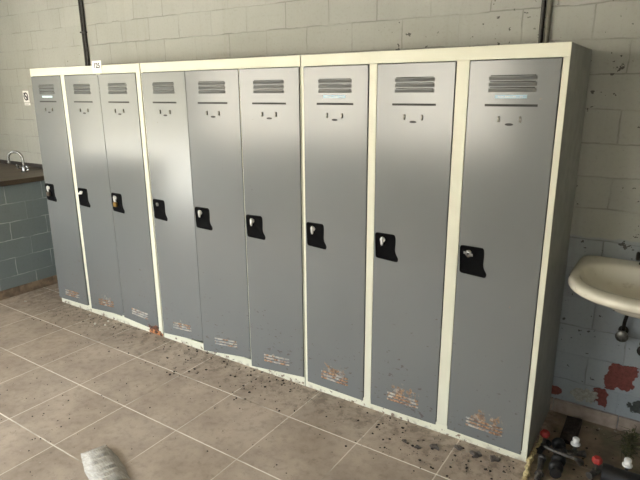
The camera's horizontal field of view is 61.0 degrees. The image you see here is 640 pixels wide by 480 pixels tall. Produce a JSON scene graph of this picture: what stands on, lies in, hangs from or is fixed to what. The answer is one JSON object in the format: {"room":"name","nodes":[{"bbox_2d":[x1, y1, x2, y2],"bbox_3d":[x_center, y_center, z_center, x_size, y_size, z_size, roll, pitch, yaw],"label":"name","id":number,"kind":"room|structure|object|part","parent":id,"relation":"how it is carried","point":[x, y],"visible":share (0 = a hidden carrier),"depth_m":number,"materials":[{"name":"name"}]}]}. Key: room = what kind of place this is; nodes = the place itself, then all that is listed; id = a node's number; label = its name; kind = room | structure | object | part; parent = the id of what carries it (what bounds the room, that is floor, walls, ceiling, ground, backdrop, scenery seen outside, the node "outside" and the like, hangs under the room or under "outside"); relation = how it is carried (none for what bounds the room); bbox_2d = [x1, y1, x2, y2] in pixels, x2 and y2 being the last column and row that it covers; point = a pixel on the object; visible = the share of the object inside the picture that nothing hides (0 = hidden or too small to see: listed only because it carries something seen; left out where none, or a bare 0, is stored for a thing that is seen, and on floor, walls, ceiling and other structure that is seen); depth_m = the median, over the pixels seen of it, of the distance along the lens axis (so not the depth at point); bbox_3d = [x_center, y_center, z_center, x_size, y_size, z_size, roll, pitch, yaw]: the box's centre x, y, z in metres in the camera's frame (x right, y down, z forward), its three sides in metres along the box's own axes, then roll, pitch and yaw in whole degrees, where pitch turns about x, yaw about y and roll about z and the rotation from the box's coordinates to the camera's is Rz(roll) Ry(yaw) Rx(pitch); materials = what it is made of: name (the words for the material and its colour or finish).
{"room":"changing room","nodes":[
{"label":"changing room","id":0,"kind":"room"},
{"bbox_2d":[0,0,639,427],"bbox_3d":[-0.232,-0.707,3.558,7.540,2.750,0.200,10,18,32],"label":"wall","id":1,"kind":"structure","parent":0,"point":[593,369],"depth_m":2.79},
{"bbox_2d":[22,91,30,104],"bbox_3d":[-2.670,-1.291,4.944,0.098,0.128,0.004,10,18,32],"label":"sign","id":2,"kind":"object","parent":1,"relation":"attached to","point":[25,93],"visible":1,"depth_m":4.94,"materials":[{"name":"white plastic"}]},
{"bbox_3d":[-2.672,-1.304,4.943,0.092,0.102,0.003,10,18,32],"label":"plate","id":3,"kind":"part","parent":2,"relation":"part of","materials":[{"name":"white paper"}]},
{"bbox_2d":[78,0,89,65],"bbox_3d":[-1.858,-0.946,4.469,0.060,2.750,0.026,10,18,32],"label":"conduit","id":4,"kind":"object","parent":1,"relation":"attached to","point":[83,32],"visible":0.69,"depth_m":4.27,"materials":[{"name":"grey metal"}]},
{"bbox_2d":[538,0,552,42],"bbox_3d":[1.027,-0.459,2.620,0.054,2.750,0.026,10,18,32],"label":"conduit","id":5,"kind":"object","parent":1,"relation":"attached to","point":[548,9],"visible":0.02,"depth_m":2.47,"materials":[{"name":"grey metal"}]},
{"bbox_2d":[549,397,639,435],"bbox_3d":[1.900,0.977,2.424,1.900,0.074,0.016,10,18,32],"label":"baseboard","id":6,"kind":"structure","parent":1,"relation":"attached to","point":[603,418],"depth_m":2.75,"materials":[{"name":"tile"}]},
{"bbox_2d":[568,255,639,355],"bbox_3d":[1.345,0.378,2.269,0.602,0.429,0.611,10,18,32],"label":"basin","id":7,"kind":"object","parent":1,"relation":"attached to","point":[613,283],"visible":1,"depth_m":2.40,"materials":[{"name":"beige ceramic"}]},
{"bbox_2d":[636,252,639,264],"bbox_3d":[1.425,0.086,2.393,0.066,0.070,0.138,10,18,32],"label":"tap","id":8,"kind":"object","parent":7,"relation":"on","point":[637,253],"visible":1,"depth_m":2.42,"materials":[{"name":"silver metal"}]},
{"bbox_2d":[0,283,639,479],"bbox_3d":[-1.609,1.236,1.922,7.540,0.120,5.215,10,18,32],"label":"floor","id":9,"kind":"structure","parent":0,"point":[181,427],"depth_m":2.77,"materials":[{"name":"brown tile"}]},
{"bbox_2d":[0,159,57,299],"bbox_3d":[-3.304,-0.009,4.408,1.297,0.994,2.131,10,18,32],"label":"counter","id":10,"kind":"object","parent":9,"relation":"on","point":[27,260],"depth_m":4.55,"materials":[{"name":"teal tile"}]},
{"bbox_2d":[7,151,28,171],"bbox_3d":[-2.643,-0.694,4.793,0.239,0.186,0.070,5,16,19],"label":"mixer tap","id":11,"kind":"object","parent":10,"relation":"on","point":[24,168],"visible":1,"depth_m":4.79,"materials":[{"name":"silver metal"}]},
{"bbox_3d":[-2.686,-0.717,4.795,0.158,0.141,0.024,1,15,6],"label":"spout","id":12,"kind":"part","parent":11,"relation":"part of","materials":[{"name":"silver metal"}]},
{"bbox_2d":[16,165,28,171],"bbox_3d":[-2.616,-0.633,4.808,0.199,0.061,0.056,10,18,32],"label":"tap","id":13,"kind":"object","parent":11,"relation":"on","point":[24,168],"depth_m":4.80,"materials":[{"name":"silver metal"}]},
{"bbox_2d":[0,163,43,186],"bbox_3d":[-3.306,-0.435,4.292,1.297,0.040,2.131,10,18,32],"label":"countertop","id":14,"kind":"structure","parent":10,"relation":"on","point":[9,174],"depth_m":4.61,"materials":[{"name":"brown wood"}]},
{"bbox_3d":[-2.773,0.522,4.196,0.012,0.074,2.097,10,18,32],"label":"skirting","id":15,"kind":"part","parent":10,"relation":"part of","materials":[{"name":"brown tile"}]},
{"bbox_2d":[30,60,163,336],"bbox_3d":[-1.465,-0.349,4.025,1.206,1.829,0.520,10,18,32],"label":"lockers","id":16,"kind":"object","parent":9,"relation":"on","point":[91,126],"visible":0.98,"depth_m":3.79,"materials":[{"name":"grey metal"}]},
{"bbox_2d":[38,85,54,93],"bbox_3d":[-1.945,-1.066,3.858,0.186,0.061,0.010,9,18,32],"label":"vent","id":17,"kind":"object","parent":16,"relation":"attached to","point":[42,89],"depth_m":3.85,"materials":[{"name":"grey metal"}]},
{"bbox_3d":[-1.937,-0.338,4.062,0.358,1.696,0.035,9,18,32],"label":"door","id":18,"kind":"part","parent":16,"relation":"part of","materials":[{"name":"grey paint"}]},
{"bbox_2d":[65,289,78,297],"bbox_3d":[-1.941,0.420,4.255,0.173,0.044,0.006,9,18,31],"label":"vent","id":19,"kind":"object","parent":16,"relation":"attached to","point":[69,293],"depth_m":4.26,"materials":[{"name":"metal"}]},
{"bbox_2d":[73,84,90,93],"bbox_3d":[-1.598,-1.008,3.638,0.186,0.061,0.010,10,18,32],"label":"vent","id":20,"kind":"object","parent":16,"relation":"attached to","point":[77,88],"depth_m":3.63,"materials":[{"name":"grey metal"}]},
{"bbox_3d":[-1.589,-0.277,3.846,0.375,1.705,0.027,10,18,32],"label":"door","id":21,"kind":"part","parent":16,"relation":"part of","materials":[{"name":"grey paint"}]},
{"bbox_2d":[99,299,113,306],"bbox_3d":[-1.590,0.468,4.040,0.173,0.051,0.006,9,18,31],"label":"vent","id":22,"kind":"object","parent":16,"relation":"attached to","point":[102,302],"depth_m":4.04,"materials":[{"name":"metal"}]},
{"bbox_2d":[107,84,126,93],"bbox_3d":[-1.286,-0.955,3.438,0.186,0.061,0.010,10,18,32],"label":"vent","id":23,"kind":"object","parent":16,"relation":"attached to","point":[111,88],"depth_m":3.44,"materials":[{"name":"grey metal"}]},
{"bbox_3d":[-1.273,-0.220,3.651,0.369,1.715,0.018,10,18,32],"label":"door","id":24,"kind":"part","parent":16,"relation":"part of","materials":[{"name":"grey paint"}]},
{"bbox_2d":[132,308,147,319],"bbox_3d":[-1.275,0.520,3.843,0.173,0.051,0.006,10,18,32],"label":"vent","id":25,"kind":"object","parent":16,"relation":"attached to","point":[138,313],"depth_m":3.84,"materials":[{"name":"metal"}]},
{"bbox_2d":[81,444,130,479],"bbox_3d":[-0.980,1.002,2.450,0.153,0.046,0.321,-12,19,-37],"label":"plastic wrapper","id":26,"kind":"object","parent":9,"relation":"on","point":[100,463],"visible":1,"depth_m":2.42,"materials":[{"name":"white plastic"}]},
{"bbox_2d":[140,55,305,385],"bbox_3d":[-0.465,-0.164,3.377,1.187,1.800,0.540,10,18,32],"label":"lockers","id":27,"kind":"object","parent":9,"relation":"on","point":[224,136],"visible":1,"depth_m":3.12,"materials":[{"name":"grey metal"}]},
{"bbox_2d":[152,83,174,93],"bbox_3d":[-0.929,-0.895,3.209,0.186,0.061,0.010,10,18,32],"label":"vent","id":28,"kind":"object","parent":27,"relation":"attached to","point":[157,88],"depth_m":3.21,"materials":[{"name":"grey metal"}]},
{"bbox_3d":[-0.917,-0.162,3.422,0.375,1.711,0.018,10,18,32],"label":"door","id":29,"kind":"part","parent":27,"relation":"part of","materials":[{"name":"grey paint"}]},
{"bbox_2d":[173,322,190,331],"bbox_3d":[-0.919,0.577,3.613,0.173,0.054,0.006,10,18,32],"label":"vent","id":30,"kind":"object","parent":27,"relation":"attached to","point":[177,326],"depth_m":3.61,"materials":[{"name":"metal"}]},
{"bbox_2d":[198,82,224,93],"bbox_3d":[-0.597,-0.833,2.976,0.187,0.061,0.009,8,17,27],"label":"vent","id":31,"kind":"object","parent":27,"relation":"attached to","point":[203,87],"depth_m":2.98,"materials":[{"name":"grey metal"}]},
{"bbox_3d":[-0.585,-0.099,3.189,0.369,1.714,0.019,8,17,27],"label":"door","id":32,"kind":"part","parent":27,"relation":"part of","materials":[{"name":"grey paint"}]},
{"bbox_2d":[215,338,236,347],"bbox_3d":[-0.587,0.638,3.380,0.174,0.054,0.006,8,17,27],"label":"vent","id":33,"kind":"object","parent":27,"relation":"attached to","point":[219,342],"depth_m":3.38,"materials":[{"name":"metal"}]},
{"bbox_2d":[253,81,283,92],"bbox_3d":[-0.265,-0.777,2.764,0.187,0.061,0.009,8,17,27],"label":"vent","id":34,"kind":"object","parent":27,"relation":"attached to","point":[258,86],"depth_m":2.76,"materials":[{"name":"grey metal"}]},
{"bbox_3d":[-0.253,-0.045,2.976,0.363,1.709,0.018,8,17,27],"label":"door","id":35,"kind":"part","parent":27,"relation":"part of","materials":[{"name":"grey paint"}]},
{"bbox_2d":[264,354,288,365],"bbox_3d":[-0.255,0.699,3.169,0.174,0.050,0.006,8,17,27],"label":"vent","id":36,"kind":"object","parent":27,"relation":"attached to","point":[269,359],"depth_m":3.17,"materials":[{"name":"metal"}]},
{"bbox_2d":[0,305,637,479],"bbox_3d":[-0.639,0.870,2.998,4.577,0.007,1.779,10,18,32],"label":"dirt","id":37,"kind":"object","parent":9,"relation":"on","point":[466,467],"visible":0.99,"depth_m":2.87,"materials":[{"name":"soil"}]},
{"bbox_2d":[429,444,438,450],"bbox_3d":[0.540,0.976,2.564,0.040,0.017,0.042,-1,15,-4],"label":"dead leaf","id":38,"kind":"object","parent":9,"relation":"on","point":[434,446],"visible":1,"depth_m":2.56,"materials":[{"name":"grey plant"}]},
{"bbox_2d":[301,42,591,461],"bbox_3d":[0.550,0.003,2.743,1.220,1.800,0.510,10,18,32],"label":"lockers","id":39,"kind":"object","parent":9,"relation":"on","point":[439,184],"visible":1,"depth_m":2.47,"materials":[{"name":"grey metal"}]},
{"bbox_2d":[321,370,347,385],"bbox_3d":[0.077,0.755,2.978,0.173,0.045,0.006,10,18,32],"label":"vent","id":40,"kind":"object","parent":39,"relation":"attached to","point":[333,377],"depth_m":2.98,"materials":[{"name":"metal"}]},
{"bbox_2d":[318,79,351,92],"bbox_3d":[0.067,-0.727,2.571,0.186,0.061,0.010,10,18,32],"label":"vent","id":41,"kind":"object","parent":39,"relation":"attached to","point":[324,85],"depth_m":2.57,"materials":[{"name":"grey metal"}]},
{"bbox_3d":[0.079,0.006,2.784,0.360,1.712,0.018,10,18,32],"label":"door","id":42,"kind":"part","parent":39,"relation":"part of","materials":[{"name":"grey paint"}]},
{"bbox_3d":[0.298,0.006,2.610,0.026,0.044,0.015,10,18,32],"label":"lock knob","id":43,"kind":"part","parent":39,"relation":"part of","materials":[{"name":"silver metal"}]},
{"bbox_2d":[387,391,417,408],"bbox_3d":[0.417,0.812,2.760,0.173,0.046,0.006,10,18,32],"label":"vent","id":44,"kind":"object","parent":39,"relation":"attached to","point":[398,398],"depth_m":2.76,"materials":[{"name":"metal"}]},
{"bbox_3d":[0.419,0.065,2.566,0.363,1.714,0.018,10,18,32],"label":"door","id":45,"kind":"part","parent":39,"relation":"part of","materials":[{"name":"grey paint"}]},
{"bbox_2d":[395,78,434,92],"bbox_3d":[0.406,-0.669,2.353,0.186,0.061,0.010,10,18,32],"label":"vent","id":46,"kind":"object","parent":39,"relation":"attached to","point":[402,85],"depth_m":2.35,"materials":[{"name":"grey metal"}]},
{"bbox_3d":[0.651,0.059,2.384,0.042,0.032,0.011,10,18,32],"label":"lock knob","id":47,"kind":"part","parent":39,"relation":"part of","materials":[{"name":"silver metal"}]},
{"bbox_2d":[465,416,502,436],"bbox_3d":[0.763,0.871,2.538,0.173,0.045,0.006,10,18,32],"label":"vent","id":48,"kind":"object","parent":39,"relation":"attached to","point":[478,424],"depth_m":2.54,"materials":[{"name":"metal"}]},
{"bbox_3d":[0.765,0.123,2.344,0.348,1.714,0.018,10,18,32],"label":"door","id":49,"kind":"part","parent":39,"relation":"part of","materials":[{"name":"grey paint"}]},
{"bbox_2d":[488,76,537,91],"bbox_3d":[0.753,-0.611,2.131,0.186,0.061,0.010,10,18,32],"label":"vent","id":50,"kind":"object","parent":39,"relation":"attached to","point":[495,83],"depth_m":2.13,"materials":[{"name":"grey metal"}]},
{"bbox_2d":[454,444,462,450],"bbox_3d":[0.652,0.977,2.564,0.042,0.014,0.025,10,18,32],"label":"dead leaf","id":51,"kind":"object","parent":9,"relation":"on","point":[458,447],"visible":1,"depth_m":2.56,"materials":[{"name":"grey plant"}]},
{"bbox_2d":[469,450,481,457],"bbox_3d":[0.720,0.987,2.517,0.045,0.019,0.045,-6,16,-19],"label":"dead leaf","id":52,"kind":"object","parent":9,"relation":"on","point":[476,454],"visible":1,"depth_m":2.51,"materials":[{"name":"grey plant"}]},
{"bbox_2d":[489,455,500,461],"bbox_3d":[0.800,0.995,2.486,0.046,0.019,0.039,0,15,2],"label":"dead leaf","id":53,"kind":"object","parent":9,"relation":"on","point":[493,458],"visible":1,"depth_m":2.47,"materials":[{"name":"grey plant"}]},
{"bbox_2d":[521,435,542,479],"bbox_3d":[0.970,0.990,2.480,0.040,0.029,0.405,10,18,32],"label":"strip","id":54,"kind":"object","parent":9,"relation":"on","point":[526,473],"visible":0.87,"depth_m":2.44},
{"bbox_2d":[534,454,545,479],"bbox_3d":[0.973,1.010,2.402,0.038,0.036,0.181,8,17,27],"label":"pipe fitting","id":55,"kind":"object","parent":9,"relation":"on","point":[539,474],"visible":1,"depth_m":2.40,"materials":[{"name":"grey metal"}]},
{"bbox_2d":[444,423,639,479],"bbox_3d":[1.137,0.974,2.577,1.155,0.006,0.379,-2,15,-8],"label":"crumbs","id":56,"kind":"object","parent":9,"relation":"on","point":[562,423],"visible":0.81,"depth_m":2.50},
{"bbox_2d":[536,429,551,453],"bbox_3d":[1.046,0.936,2.537,0.090,0.102,0.039,-13,20,-39],"label":"valve","id":57,"kind":"object","parent":9,"relation":"on","point":[544,433],"visible":0.95,"depth_m":2.52,"materials":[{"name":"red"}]},
{"bbox_3d":[1.046,0.941,2.538,0.030,0.061,0.030,-13,20,-39],"label":"stem","id":58,"kind":"part","parent":57,"relation":"part of","materials":[{"name":"metal"}]},
{"bbox_3d":[1.046,0.900,2.527,0.044,0.028,0.039,-13,20,-39],"label":"knob","id":59,"kind":"part","parent":57,"relation":"part of","materials":[{"name":"red plastic"}]},
{"bbox_2d":[548,437,566,478],"bbox_3d":[1.072,0.979,2.447,0.073,0.060,0.250,7,17,24],"label":"hose","id":60,"kind":"object","parent":9,"relation":"on","point":[557,462],"visible":0.9,"depth_m":2.41,"materials":[{"name":"black rubber"}]},
{"bbox_2d":[544,445,583,465],"bbox_3d":[1.093,0.969,2.437,0.162,0.080,0.093,10,18,32],"label":"pipe","id":61,"kind":"object","parent":9,"relation":"on","point":[579,461],"visible":1,"depth_m":2.40,"materials":[{"name":"grey metal"}]},
{"bbox_2d":[560,416,581,444],"bbox_3d":[1.238,0.934,2.680,0.076,0.027,0.235,10,18,32],"label":"board","id":62,"kind":"object","parent":9,"relation":"on","point":[572,426],"visible":0.87,"depth_m":2.67,"materials":[{"name":"wood"}]},
{"bbox_2d":[567,436,585,457],"bbox_3d":[1.170,0.949,2.493,0.090,0.098,0.042,2,16,10],"label":"valve","id":63,"kind":"object","parent":9,"relation":"on","point":[575,443],"visible":0.88,"depth_m":2.48,"materials":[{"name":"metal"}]},
{"bbox_3d":[1.170,0.957,2.495,0.030,0.051,0.030,2,16,10],"label":"stem","id":64,"kind":"part","parent":63,"relation":"part of","materials":[{"name":"metal"}]},
{"bbox_3d":[1.169,0.919,2.485,0.041,0.036,0.042,2,16,10],"label":"knob","id":65,"kind":"part","parent":63,"relation":"part of","materials":[{"name":"white plastic"}]},
{"bbox_2d":[586,455,602,478],"bbox_3d":[1.203,0.986,2.368,0.090,0.092,0.039,-9,17,-28],"label":"valve","id":66,"kind":"object","parent":9,"relation":"on","point":[597,460],"visible":0.98,"depth_m":2.36,"materials":[{"name":"metal"}]},
{"bbox_3d":[1.203,0.991,2.369,0.030,0.051,0.030,-9,17,-28],"label":"stem","id":67,"kind":"part","parent":66,"relation":"part of","materials":[{"name":"metal"}]},
{"bbox_3d":[1.203,0.955,2.359,0.044,0.028,0.039,-9,17,-28],"label":"knob","id":68,"kind":"part","parent":66,"relation":"part of","materials":[{"name":"red plastic"}]},
{"bbox_2d":[601,463,639,479],"bbox_3d":[1.322,1.017,2.261,0.273,0.088,0.094,10,18,32],"label":"drain pipe","id":69,"kind":"object","parent":9,"relation":"on","point":[609,472],"visible":1,"depth_m":2.28,"materials":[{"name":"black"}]},
{"bbox_2d":[607,426,639,459],"bbox_3d":[1.421,0.961,2.512,0.171,0.063,0.371,4,16,17],"label":"weed","id":70,"kind":"object","parent":9,"relation":"on","point":[632,438],"visible":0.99,"depth_m":2.54,"materials":[{"name":"plant"}]},
{"bbox_2d":[622,457,632,470],"bbox_3d":[1.313,0.985,2.329,0.090,0.113,0.042,6,16,21],"label":"valve","id":71,"kind":"object","parent":9,"relation":"on","point":[626,463],"visible":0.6,"depth_m":2.31,"materials":[{"name":"white plastic"}]}
]}

